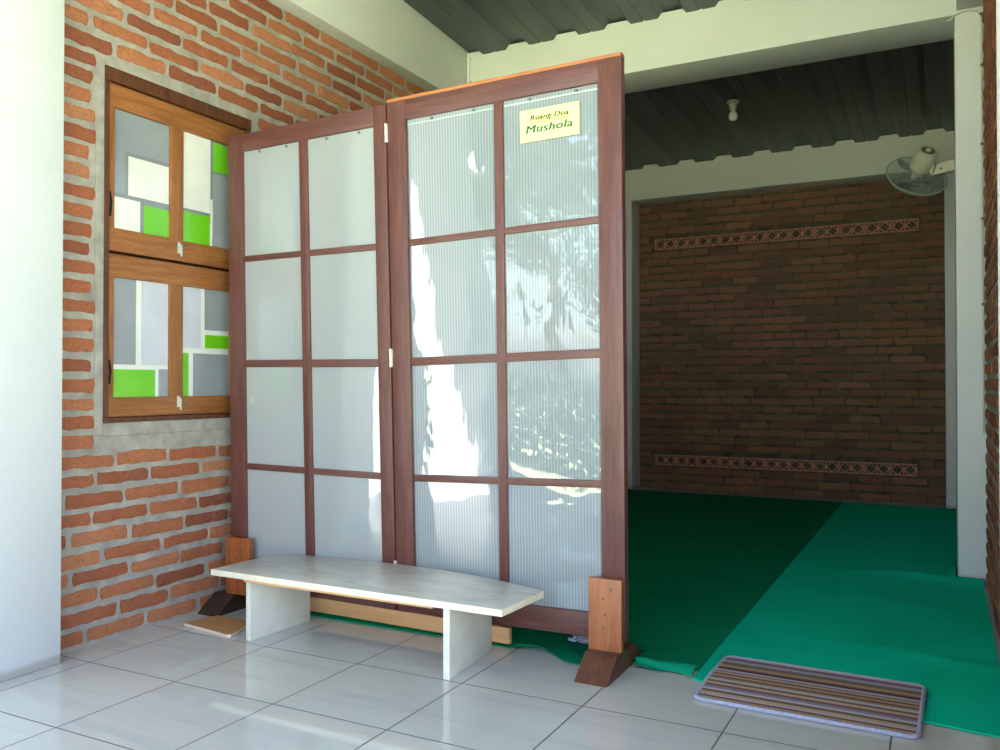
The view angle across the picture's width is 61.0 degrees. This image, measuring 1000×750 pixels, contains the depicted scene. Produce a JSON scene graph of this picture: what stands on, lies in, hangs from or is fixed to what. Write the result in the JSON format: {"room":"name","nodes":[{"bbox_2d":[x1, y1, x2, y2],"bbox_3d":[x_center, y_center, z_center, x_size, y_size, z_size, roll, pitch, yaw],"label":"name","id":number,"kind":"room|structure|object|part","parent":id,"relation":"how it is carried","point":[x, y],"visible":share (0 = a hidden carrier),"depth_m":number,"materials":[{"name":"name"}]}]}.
{"room":"prayer room entrance","nodes":[
{"label":"prayer room entrance","id":0,"kind":"room"},
{"bbox_2d":[60,0,426,652],"bbox_3d":[-0.308,-0.562,5.396,0.155,3.100,5.900,0,-1,28],"label":"wall","id":1,"kind":"structure","parent":0,"point":[146,505],"depth_m":3.25,"materials":[{"name":"orange brick"}]},
{"bbox_2d":[103,65,250,422],"bbox_3d":[-1.293,-0.473,3.414,0.087,1.302,0.732,0,-1,28],"label":"window","id":2,"kind":"structure","parent":1,"relation":"in","point":[166,319],"depth_m":3.33,"materials":[{"name":"brown wood"}]},
{"bbox_3d":[-1.374,-0.138,3.240,0.009,0.452,0.265,0,-1,28],"label":"pane","id":3,"kind":"part","parent":2,"relation":"part of","materials":[{"name":"white glass"}]},
{"bbox_3d":[-1.373,-0.764,3.247,0.010,0.453,0.265,0,-1,28],"label":"pane","id":4,"kind":"part","parent":2,"relation":"part of","materials":[{"name":"white glass"}]},
{"bbox_3d":[-1.287,-0.142,3.407,0.036,0.600,0.684,0,-1,28],"label":"sash","id":5,"kind":"part","parent":2,"relation":"part of","materials":[{"name":"brown wood"}]},
{"bbox_3d":[-1.287,-0.762,3.415,0.036,0.616,0.684,0,-1,28],"label":"sash","id":6,"kind":"part","parent":2,"relation":"part of","materials":[{"name":"brown wood"}]},
{"bbox_3d":[-1.226,-0.135,3.524,0.009,0.452,0.265,0,-1,28],"label":"pane","id":7,"kind":"part","parent":2,"relation":"part of","materials":[{"name":"white glass"}]},
{"bbox_3d":[-1.225,-0.760,3.531,0.010,0.453,0.265,0,-1,28],"label":"pane","id":8,"kind":"part","parent":2,"relation":"part of","materials":[{"name":"white glass"}]},
{"bbox_2d":[267,0,467,91],"bbox_3d":[-1.083,-1.932,3.842,0.235,0.478,3.400,0,-1,28],"label":"beam","id":9,"kind":"structure","parent":1,"relation":"on","point":[390,33],"depth_m":4.57,"materials":[{"name":"paint"}]},
{"bbox_2d":[0,487,999,749],"bbox_3d":[0.042,1.026,3.580,5.800,0.120,8.640,0,-1,28],"label":"floor","id":10,"kind":"structure","parent":0,"point":[318,683],"depth_m":2.47,"materials":[{"name":"tile"}]},
{"bbox_2d":[0,0,63,681],"bbox_3d":[-1.676,-0.644,2.764,0.328,3.200,0.326,0,-1,28],"label":"column","id":11,"kind":"structure","parent":10,"relation":"on","point":[31,31],"depth_m":2.73,"materials":[{"name":"white paint"}]},
{"bbox_2d":[184,615,245,637],"bbox_3d":[-1.067,0.956,3.235,0.270,0.011,0.176,0,-1,28],"label":"flat board","id":12,"kind":"object","parent":10,"relation":"on","point":[223,626],"visible":0.83,"depth_m":3.22,"materials":[{"name":"beige wood"}]},
{"bbox_2d":[211,555,543,679],"bbox_3d":[-0.428,0.833,2.983,1.215,0.252,0.400,0,-1,28],"label":"bench","id":13,"kind":"object","parent":10,"relation":"on","point":[278,588],"visible":1,"depth_m":2.93,"materials":[{"name":"white laminate"}]},
{"bbox_3d":[-0.832,0.846,3.199,0.023,0.230,0.306,0,-1,31],"label":"leg","id":14,"kind":"part","parent":13,"relation":"part of","materials":[{"name":"white wood"}]},
{"bbox_3d":[-0.428,0.718,2.985,1.215,0.022,0.400,0,-1,28],"label":"seat","id":15,"kind":"part","parent":13,"relation":"part of","materials":[{"name":"white laminate"}]},
{"bbox_3d":[-0.103,0.842,2.813,0.023,0.230,0.336,0,-1,23],"label":"leg","id":16,"kind":"part","parent":13,"relation":"part of","materials":[{"name":"white wood"}]},
{"bbox_2d":[197,52,640,687],"bbox_3d":[-0.367,-0.041,3.165,1.771,2.003,0.366,0,-1,28],"label":"folding screen","id":17,"kind":"object","parent":10,"relation":"on","point":[427,302],"visible":0.95,"depth_m":3.09,"materials":[{"name":"brown wood"}]},
{"bbox_3d":[-0.923,-0.712,3.454,0.310,0.446,0.017,0,-1,28],"label":"pane","id":18,"kind":"part","parent":17,"relation":"part of","materials":[{"name":"glass"}]},
{"bbox_3d":[-0.917,-0.266,3.450,0.308,0.417,0.016,0,-1,25],"label":"pane","id":19,"kind":"part","parent":17,"relation":"part of","materials":[{"name":"glass"}]},
{"bbox_3d":[-0.910,0.168,3.447,0.307,0.410,0.016,0,-1,24],"label":"pane","id":20,"kind":"part","parent":17,"relation":"part of","materials":[{"name":"glass"}]},
{"bbox_3d":[-0.903,0.594,3.444,0.305,0.421,0.016,0,-1,23],"label":"pane","id":21,"kind":"part","parent":17,"relation":"part of","materials":[{"name":"glass"}]},
{"bbox_3d":[-0.766,-0.968,3.371,0.671,0.085,0.036,0,-1,28],"label":"rail","id":22,"kind":"part","parent":17,"relation":"part of","materials":[{"name":"brown wood"}]},
{"bbox_3d":[-0.611,-0.718,3.297,0.334,0.451,0.024,0,-1,28],"label":"pane","id":23,"kind":"part","parent":17,"relation":"part of","materials":[{"name":"glass"}]},
{"bbox_3d":[-0.604,-0.267,3.299,0.332,0.422,0.022,0,-1,26],"label":"pane","id":24,"kind":"part","parent":17,"relation":"part of","materials":[{"name":"plastic"}]},
{"bbox_3d":[-0.596,0.171,3.303,0.330,0.415,0.022,0,-1,24],"label":"pane","id":25,"kind":"part","parent":17,"relation":"part of","materials":[{"name":"glass"}]},
{"bbox_3d":[-0.736,0.841,3.374,0.657,0.103,0.036,0,-1,23],"label":"rail","id":26,"kind":"part","parent":17,"relation":"part of","materials":[{"name":"brown wood"}]},
{"bbox_3d":[-0.589,0.602,3.307,0.329,0.426,0.022,0,-1,23],"label":"pane","id":27,"kind":"part","parent":17,"relation":"part of","materials":[{"name":"glass"}]},
{"bbox_3d":[-0.175,-0.728,3.069,0.377,0.456,0.025,0,-1,28],"label":"pane","id":28,"kind":"part","parent":17,"relation":"part of","materials":[{"name":"glass"}]},
{"bbox_3d":[-0.169,-0.276,3.072,0.378,0.430,0.022,0,-1,29],"label":"pane","id":29,"kind":"part","parent":17,"relation":"part of","materials":[{"name":"plastic"}]},
{"bbox_3d":[-0.162,0.163,3.076,0.379,0.422,0.021,0,-1,30],"label":"pane","id":30,"kind":"part","parent":17,"relation":"part of","materials":[{"name":"glass"}]},
{"bbox_3d":[-0.157,0.596,3.078,0.380,0.431,0.023,0,-1,32],"label":"pane","id":31,"kind":"part","parent":17,"relation":"part of","materials":[{"name":"glass"}]},
{"bbox_3d":[-0.007,-0.989,2.975,0.764,0.084,0.036,0,-1,28],"label":"rail","id":32,"kind":"part","parent":17,"relation":"part of","materials":[{"name":"brown wood"}]},
{"bbox_3d":[0.015,0.834,2.978,0.775,0.106,0.036,0,-1,32],"label":"rail","id":33,"kind":"part","parent":17,"relation":"part of","materials":[{"name":"brown wood"}]},
{"bbox_2d":[520,101,579,143],"bbox_3d":[0.167,-0.854,2.872,0.220,0.112,0.006,0,-1,28],"label":"sign card","id":34,"kind":"object","parent":17,"relation":"attached to","point":[561,120],"visible":1,"depth_m":2.87,"materials":[{"name":"yellow paper"}]},
{"bbox_3d":[0.173,-0.737,2.881,0.365,0.454,0.016,0,-1,28],"label":"pane","id":35,"kind":"part","parent":17,"relation":"part of","materials":[{"name":"glass"}]},
{"bbox_3d":[0.178,-0.287,2.878,0.366,0.428,0.016,0,-1,29],"label":"pane","id":36,"kind":"part","parent":17,"relation":"part of","materials":[{"name":"plastic"}]},
{"bbox_3d":[0.182,0.150,2.876,0.367,0.420,0.015,0,-1,30],"label":"pane","id":37,"kind":"part","parent":17,"relation":"part of","materials":[{"name":"glass"}]},
{"bbox_3d":[0.186,0.581,2.874,0.368,0.429,0.015,0,-1,31],"label":"pane","id":38,"kind":"part","parent":17,"relation":"part of","materials":[{"name":"glass"}]},
{"bbox_2d":[310,489,842,676],"bbox_3d":[0.764,0.970,5.100,1.972,0.027,4.558,0,-1,28],"label":"carpet","id":39,"kind":"object","parent":10,"relation":"on","point":[698,564],"visible":0.46,"depth_m":4.27,"materials":[{"name":"green carpet"}]},
{"bbox_2d":[310,597,511,643],"bbox_3d":[-0.402,0.924,3.244,1.005,0.057,0.021,0,-1,29],"label":"plank","id":40,"kind":"object","parent":39,"relation":"on","point":[500,634],"visible":0.54,"depth_m":3.24,"materials":[{"name":"brown wood"}]},
{"bbox_2d":[568,635,588,643],"bbox_3d":[0.331,0.924,3.075,0.126,0.056,0.150,0,-1,28],"label":"folded cloth","id":41,"kind":"object","parent":39,"relation":"on","point":[575,638],"visible":0.2,"depth_m":3.02,"materials":[{"name":"fabric"}]},
{"bbox_2d":[626,200,639,489],"bbox_3d":[1.087,-0.265,7.655,0.294,2.560,0.236,0,-1,28],"label":"column","id":42,"kind":"structure","parent":10,"relation":"on","point":[632,208],"depth_m":7.52,"materials":[{"name":"white paint"}]},
{"bbox_2d":[625,128,953,204],"bbox_3d":[2.246,-1.698,7.076,2.900,0.301,0.240,0,-1,28],"label":"beam","id":43,"kind":"structure","parent":42,"relation":"on","point":[847,161],"depth_m":6.93,"materials":[{"name":"paint"}]},
{"bbox_2d":[694,656,926,738],"bbox_3d":[0.920,0.940,2.514,0.604,0.025,0.402,0,-1,29],"label":"doormat","id":44,"kind":"object","parent":10,"relation":"on","point":[889,707],"visible":1,"depth_m":2.47,"materials":[{"name":"multicoloured fabric"}]},
{"bbox_2d":[693,502,999,737],"bbox_3d":[2.015,0.945,4.433,0.860,0.062,4.584,0,-1,28],"label":"carpet","id":45,"kind":"object","parent":10,"relation":"on","point":[878,591],"visible":0.88,"depth_m":3.38,"materials":[{"name":"green carpet"}]},
{"bbox_2d":[944,172,956,508],"bbox_3d":[3.463,-0.280,6.415,0.171,2.560,0.236,0,-1,28],"label":"column","id":46,"kind":"structure","parent":10,"relation":"on","point":[949,191],"depth_m":6.33,"materials":[{"name":"white paint"}]},
{"bbox_2d":[954,6,987,582],"bbox_3d":[2.290,-0.513,4.128,0.130,2.970,0.320,0,-1,28],"label":"column","id":47,"kind":"structure","parent":10,"relation":"on","point":[971,449],"depth_m":3.99,"materials":[{"name":"white paint"}]},
{"bbox_2d":[467,0,955,93],"bbox_3d":[0.954,-1.852,4.842,2.920,0.305,0.320,0,-1,28],"label":"beam","id":48,"kind":"structure","parent":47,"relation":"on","point":[731,37],"depth_m":4.55,"materials":[{"name":"paint"}]},
{"bbox_2d":[466,54,470,82],"bbox_3d":[-0.195,-1.839,5.251,0.032,0.290,0.022,0,-1,28],"label":"conduit","id":49,"kind":"object","parent":48,"relation":"attached to","point":[468,59],"visible":0.59,"depth_m":5.24,"materials":[{"name":"paint"}]},
{"bbox_2d":[886,145,954,196],"bbox_3d":[2.657,-1.252,5.264,0.478,0.310,0.314,0,-1,28],"label":"wall fan","id":50,"kind":"object","parent":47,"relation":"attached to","point":[923,167],"visible":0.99,"depth_m":5.22,"materials":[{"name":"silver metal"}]},
{"bbox_3d":[2.574,-1.311,5.378,0.092,0.118,0.135,0,-1,28],"label":"blade","id":51,"kind":"part","parent":50,"relation":"part of","materials":[{"name":"grey plastic"}]},
{"bbox_3d":[2.542,-1.192,5.268,0.122,0.091,0.122,0,-1,-23],"label":"blade","id":52,"kind":"part","parent":50,"relation":"part of","materials":[{"name":"grey plastic"}]},
{"bbox_2d":[921,146,934,153],"bbox_3d":[2.604,-1.364,5.162,0.080,0.065,0.050,0,-1,6],"label":"knob","id":53,"kind":"object","parent":50,"relation":"attached to","point":[924,149],"depth_m":5.16,"materials":[{"name":"plastic"}]},
{"bbox_3d":[2.702,-1.230,5.301,0.137,0.136,0.040,0,-1,7],"label":"blade","id":54,"kind":"part","parent":50,"relation":"part of","materials":[{"name":"grey plastic"}]},
{"bbox_3d":[2.754,-1.280,5.187,0.227,0.098,0.050,-1,-1,38],"label":"arm","id":55,"kind":"part","parent":50,"relation":"part of","materials":[{"name":"beige plastic"}]},
{"bbox_2d":[946,9,984,432],"bbox_3d":[2.191,-0.725,3.992,0.150,1.991,0.016,0,-1,28],"label":"cable","id":56,"kind":"object","parent":47,"relation":"attached to","point":[977,11],"visible":0.95,"depth_m":3.96,"materials":[{"name":"beige plastic"}]},
{"bbox_2d":[996,0,999,478],"bbox_3d":[1.046,-0.659,1.502,0.278,3.200,0.250,0,-1,28],"label":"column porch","id":57,"kind":"structure","parent":10,"relation":"on","point":[997,1],"depth_m":1.64,"materials":[{"name":"white paint"}]},
{"bbox_2d":[403,0,953,170],"bbox_3d":[0.217,-2.063,3.955,4.124,0.470,8.200,0,-1,28],"label":"ceiling","id":58,"kind":"structure","parent":0,"point":[904,91],"depth_m":5.74,"materials":[{"name":"grey metal"}]},
{"bbox_2d":[727,99,738,120],"bbox_3d":[1.610,-1.825,5.864,0.084,0.137,0.084,0,-1,28],"label":"bulb","id":59,"kind":"object","parent":58,"relation":"attached to","point":[732,103],"visible":1,"depth_m":5.84,"materials":[{"name":"white glass"}]},
{"bbox_2d":[727,99,738,110],"bbox_3d":[1.610,-1.862,5.865,0.084,0.062,0.084,0,-1,28],"label":"socket","id":60,"kind":"object","parent":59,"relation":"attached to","point":[732,103],"depth_m":5.84,"materials":[{"name":"beige plastic"}]},
{"bbox_3d":[1.610,-1.795,5.864,0.064,0.077,0.064,0,-1,28],"label":"bulb","id":61,"kind":"part","parent":59,"relation":"part of","materials":[{"name":"white glass"}]},
{"bbox_2d":[639,177,945,504],"bbox_3d":[2.354,-0.466,7.182,3.220,2.950,0.146,0,-1,28],"label":"wall","id":62,"kind":"structure","parent":0,"point":[830,348],"depth_m":7.04,"materials":[{"name":"brown brick"}]},
{"bbox_2d":[655,238,675,249],"bbox_3d":[1.483,-1.165,7.585,0.187,0.094,0.062,0,-1,28],"label":"block","id":63,"kind":"object","parent":62,"relation":"attached to","point":[671,239],"visible":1,"depth_m":7.56,"materials":[{"name":"ceramic"}]},
{"bbox_2d":[655,454,675,465],"bbox_3d":[1.482,0.755,7.562,0.187,0.094,0.062,0,-1,28],"label":"block","id":64,"kind":"object","parent":62,"relation":"attached to","point":[665,455],"visible":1,"depth_m":7.54,"materials":[{"name":"ceramic"}]},
{"bbox_2d":[676,236,697,248],"bbox_3d":[1.655,-1.166,7.495,0.187,0.094,0.062,0,-1,28],"label":"block","id":65,"kind":"object","parent":62,"relation":"attached to","point":[696,237],"visible":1,"depth_m":7.47,"materials":[{"name":"ceramic"}]},
{"bbox_2d":[676,455,697,466],"bbox_3d":[1.652,0.754,7.473,0.187,0.094,0.062,0,-1,28],"label":"block","id":66,"kind":"object","parent":62,"relation":"attached to","point":[687,456],"visible":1,"depth_m":7.45,"materials":[{"name":"ceramic"}]},
{"bbox_2d":[698,235,719,246],"bbox_3d":[1.826,-1.167,7.406,0.187,0.094,0.062,0,-1,28],"label":"block","id":67,"kind":"object","parent":62,"relation":"attached to","point":[708,236],"visible":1,"depth_m":7.38,"materials":[{"name":"brick"}]},
{"bbox_2d":[698,456,719,467],"bbox_3d":[1.822,0.753,7.385,0.187,0.094,0.062,0,-1,28],"label":"block","id":68,"kind":"object","parent":62,"relation":"attached to","point":[715,457],"visible":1,"depth_m":7.36,"materials":[{"name":"brick"}]},
{"bbox_2d":[720,233,741,245],"bbox_3d":[1.997,-1.168,7.316,0.187,0.094,0.062,0,-1,28],"label":"block","id":69,"kind":"object","parent":62,"relation":"attached to","point":[731,234],"visible":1,"depth_m":7.29,"materials":[{"name":"ceramic"}]},
{"bbox_2d":[720,457,741,468],"bbox_3d":[1.991,0.751,7.296,0.187,0.094,0.062,0,-1,28],"label":"block","id":70,"kind":"object","parent":62,"relation":"attached to","point":[730,460],"visible":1,"depth_m":7.27,"materials":[{"name":"ceramic"}]},
{"bbox_2d":[742,457,765,469],"bbox_3d":[2.161,0.750,7.208,0.187,0.094,0.062,0,-1,28],"label":"block","id":71,"kind":"object","parent":62,"relation":"attached to","point":[743,458],"visible":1,"depth_m":7.18,"materials":[{"name":"ceramic"}]},
{"bbox_2d":[743,231,765,243],"bbox_3d":[2.168,-1.169,7.227,0.187,0.094,0.062,0,-1,28],"label":"block","id":72,"kind":"object","parent":62,"relation":"attached to","point":[757,232],"visible":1,"depth_m":7.20,"materials":[{"name":"ceramic"}]},
{"bbox_2d":[766,458,788,470],"bbox_3d":[2.330,0.749,7.119,0.187,0.094,0.062,0,-1,28],"label":"block","id":73,"kind":"object","parent":62,"relation":"attached to","point":[769,459],"visible":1,"depth_m":7.09,"materials":[{"name":"ceramic"}]},
{"bbox_2d":[766,229,789,241],"bbox_3d":[2.340,-1.171,7.138,0.187,0.094,0.062,0,-1,28],"label":"block","id":74,"kind":"object","parent":62,"relation":"attached to","point":[781,230],"visible":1,"depth_m":7.11,"materials":[{"name":"brick"}]},
{"bbox_2d":[789,459,813,471],"bbox_3d":[2.500,0.748,7.031,0.187,0.094,0.062,0,-1,28],"label":"block","id":75,"kind":"object","parent":62,"relation":"attached to","point":[790,460],"visible":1,"depth_m":7.00,"materials":[{"name":"brick"}]},
{"bbox_2d":[790,227,813,239],"bbox_3d":[2.511,-1.172,7.048,0.187,0.094,0.062,0,-1,28],"label":"block","id":76,"kind":"object","parent":62,"relation":"attached to","point":[805,228],"visible":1,"depth_m":7.02,"materials":[{"name":"ceramic"}]},
{"bbox_2d":[814,460,837,472],"bbox_3d":[2.669,0.747,6.942,0.187,0.094,0.062,0,-1,28],"label":"block","id":77,"kind":"object","parent":62,"relation":"attached to","point":[817,461],"visible":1,"depth_m":6.92,"materials":[{"name":"ceramic"}]},
{"bbox_2d":[814,225,838,237],"bbox_3d":[2.682,-1.173,6.959,0.187,0.094,0.062,0,-1,28],"label":"block","id":78,"kind":"object","parent":62,"relation":"attached to","point":[830,226],"visible":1,"depth_m":6.93,"materials":[{"name":"ceramic"}]},
{"bbox_2d":[839,461,863,473],"bbox_3d":[2.839,0.746,6.854,0.187,0.094,0.062,0,-1,28],"label":"block","id":79,"kind":"object","parent":62,"relation":"attached to","point":[842,462],"visible":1,"depth_m":6.83,"materials":[{"name":"ceramic"}]},
{"bbox_2d":[840,223,864,236],"bbox_3d":[2.853,-1.174,6.869,0.187,0.094,0.062,0,-1,28],"label":"block","id":80,"kind":"object","parent":62,"relation":"attached to","point":[856,224],"visible":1,"depth_m":6.84,"materials":[{"name":"ceramic"}]},
{"bbox_2d":[864,462,889,474],"bbox_3d":[3.008,0.745,6.765,0.187,0.094,0.062,0,-1,28],"label":"block","id":81,"kind":"object","parent":62,"relation":"attached to","point":[865,463],"visible":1,"depth_m":6.74,"materials":[{"name":"ceramic"}]},
{"bbox_2d":[866,220,890,234],"bbox_3d":[3.024,-1.175,6.780,0.187,0.094,0.062,0,-1,28],"label":"block","id":82,"kind":"object","parent":62,"relation":"attached to","point":[878,222],"visible":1,"depth_m":6.75,"materials":[{"name":"brick"}]},
{"bbox_2d":[891,463,916,475],"bbox_3d":[3.178,0.744,6.676,0.187,0.094,0.062,0,-1,28],"label":"block","id":83,"kind":"object","parent":62,"relation":"attached to","point":[895,464],"visible":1,"depth_m":6.65,"materials":[{"name":"ceramic"}]},
{"bbox_2d":[892,218,918,232],"bbox_3d":[3.196,-1.176,6.690,0.187,0.094,0.062,0,-1,28],"label":"block","id":84,"kind":"object","parent":62,"relation":"attached to","point":[917,219],"visible":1,"depth_m":6.66,"materials":[{"name":"ceramic"}]},
{"bbox_2d":[982,0,999,638],"bbox_3d":[2.402,-0.578,4.085,0.146,3.100,5.595,0,-1,28],"label":"wall","id":85,"kind":"structure","parent":0,"point":[992,488],"depth_m":3.41,"materials":[{"name":"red brick"}]},
{"bbox_2d":[956,0,982,9],"bbox_3d":[1.617,-1.945,2.709,0.250,0.400,2.890,0,-1,28],"label":"beam","id":86,"kind":"structure","parent":85,"relation":"on","point":[960,4],"depth_m":3.96,"materials":[{"name":"paint"}]}
]}

